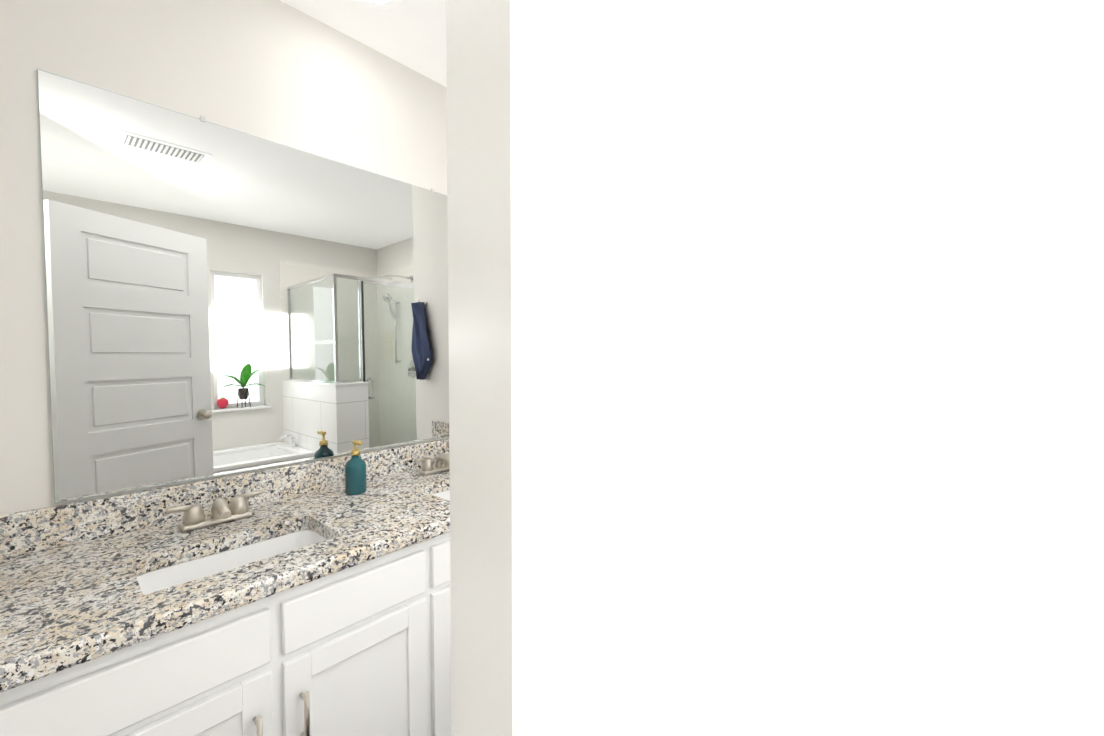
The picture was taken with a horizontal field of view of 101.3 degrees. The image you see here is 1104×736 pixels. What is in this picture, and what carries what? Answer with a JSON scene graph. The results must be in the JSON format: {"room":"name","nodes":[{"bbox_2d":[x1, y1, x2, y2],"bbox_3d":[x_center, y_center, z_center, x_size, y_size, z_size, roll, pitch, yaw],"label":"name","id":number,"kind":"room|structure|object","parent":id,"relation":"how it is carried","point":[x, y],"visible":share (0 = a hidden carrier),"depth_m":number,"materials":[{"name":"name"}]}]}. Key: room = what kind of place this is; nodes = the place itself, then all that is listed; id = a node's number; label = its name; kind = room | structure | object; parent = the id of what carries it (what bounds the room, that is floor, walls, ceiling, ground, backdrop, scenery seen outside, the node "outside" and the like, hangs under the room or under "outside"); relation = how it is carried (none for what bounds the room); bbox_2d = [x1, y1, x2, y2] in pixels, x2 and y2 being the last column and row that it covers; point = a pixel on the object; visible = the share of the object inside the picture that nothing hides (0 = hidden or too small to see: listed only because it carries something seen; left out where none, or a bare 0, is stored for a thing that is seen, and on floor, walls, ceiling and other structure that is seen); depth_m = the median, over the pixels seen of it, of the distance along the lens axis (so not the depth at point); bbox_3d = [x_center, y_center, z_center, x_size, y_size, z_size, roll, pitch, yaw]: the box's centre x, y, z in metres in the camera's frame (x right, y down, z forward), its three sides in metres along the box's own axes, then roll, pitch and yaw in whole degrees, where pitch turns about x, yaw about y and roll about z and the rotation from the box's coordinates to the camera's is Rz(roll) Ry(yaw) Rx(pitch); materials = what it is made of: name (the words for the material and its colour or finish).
{"room":"bathroom","nodes":[
{"label":"bathroom","id":0,"kind":"room"},
{"bbox_2d":[0,0,448,514],"bbox_3d":[-0.531,-0.001,1.996,0.120,2.420,2.780,2,3,42],"label":"wall","id":1,"kind":"structure","parent":0,"point":[279,72],"depth_m":1.27,"materials":[{"name":"white paint"}]},
{"bbox_2d":[37,69,448,502],"bbox_3d":[-0.756,-0.215,1.634,0.012,1.059,1.430,2,3,42],"label":"mirror","id":2,"kind":"object","parent":1,"relation":"attached to","point":[221,300],"visible":0.85,"depth_m":1.36,"materials":[{"name":"grey mirror"}]},
{"bbox_2d":[280,0,445,86],"bbox_3d":[0.843,-1.231,1.155,3.233,0.100,3.410,2,3,42],"label":"ceiling","id":3,"kind":"structure","parent":0,"point":[411,34],"depth_m":1.58,"materials":[{"name":"white paint"}]},
{"bbox_2d":[355,0,403,9],"bbox_3d":[-0.559,-1.187,1.404,0.200,0.004,0.200,2,3,42],"label":"recessed light","id":4,"kind":"object","parent":3,"relation":"in","point":[383,4],"visible":1,"depth_m":1.47,"materials":[{"name":"white"}]},
{"bbox_3d":[0.843,1.287,1.246,3.233,0.100,3.410,2,3,42],"label":"floor","id":5,"kind":"structure","parent":0,"visible":0},
{"bbox_2d":[0,578,323,735],"bbox_3d":[-0.940,0.866,1.044,0.565,0.758,0.520,2,3,42],"label":"base cabinet","id":6,"kind":"object","parent":5,"relation":"on","point":[252,669],"depth_m":0.89,"materials":[{"name":"white wood"}]},
{"bbox_2d":[0,438,449,692],"bbox_3d":[-0.571,0.400,1.430,0.587,0.140,1.611,2,3,42],"label":"countertop","id":7,"kind":"structure","parent":6,"relation":"on","point":[71,594],"depth_m":1.10,"materials":[{"name":"stone"}]},
{"bbox_2d":[166,489,262,531],"bbox_3d":[-0.917,0.399,1.250,0.126,0.075,0.224,2,3,42],"label":"faucet","id":8,"kind":"object","parent":7,"relation":"on","point":[195,518],"visible":1,"depth_m":1.24,"materials":[{"name":"silver metal"}]},
{"bbox_2d":[136,528,325,594],"bbox_3d":[-0.763,0.541,1.119,0.267,0.115,0.432,2,3,42],"label":"sink","id":9,"kind":"object","parent":7,"relation":"in","point":[166,577],"visible":0.06,"depth_m":1.18,"materials":[{"name":"white ceramic"}]},
{"bbox_2d":[345,440,366,494],"bbox_3d":[-0.668,0.336,1.542,0.074,0.180,0.068,2,3,42],"label":"soap bottle","id":10,"kind":"object","parent":7,"relation":"on","point":[355,476],"visible":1,"depth_m":1.52,"materials":[{"name":"teal glass"}]},
{"bbox_2d":[415,453,449,475],"bbox_3d":[-0.429,0.379,1.800,0.126,0.075,0.224,2,3,42],"label":"faucet","id":11,"kind":"object","parent":7,"relation":"on","point":[428,467],"visible":0.81,"depth_m":1.78,"materials":[{"name":"silver metal"}]},
{"bbox_2d":[432,490,449,500],"bbox_3d":[-0.276,0.521,1.669,0.267,0.115,0.422,2,3,42],"label":"sink","id":12,"kind":"object","parent":7,"relation":"in","point":[445,495],"depth_m":1.70,"materials":[{"name":"white ceramic"}]},
{"bbox_2d":[320,532,451,735],"bbox_3d":[-0.685,0.855,1.332,0.565,0.758,0.521,2,3,42],"label":"base cabinet","id":13,"kind":"object","parent":5,"relation":"on","point":[363,649],"depth_m":1.20,"materials":[{"name":"white wood"}]},
{"bbox_2d":[446,0,1103,735],"bbox_3d":[0.358,0.253,0.192,0.412,2.020,0.695,2,3,42],"label":"wall","id":14,"kind":"structure","parent":5,"relation":"on","point":[776,364],"depth_m":0.05,"materials":[{"name":"white paint"}]}
]}

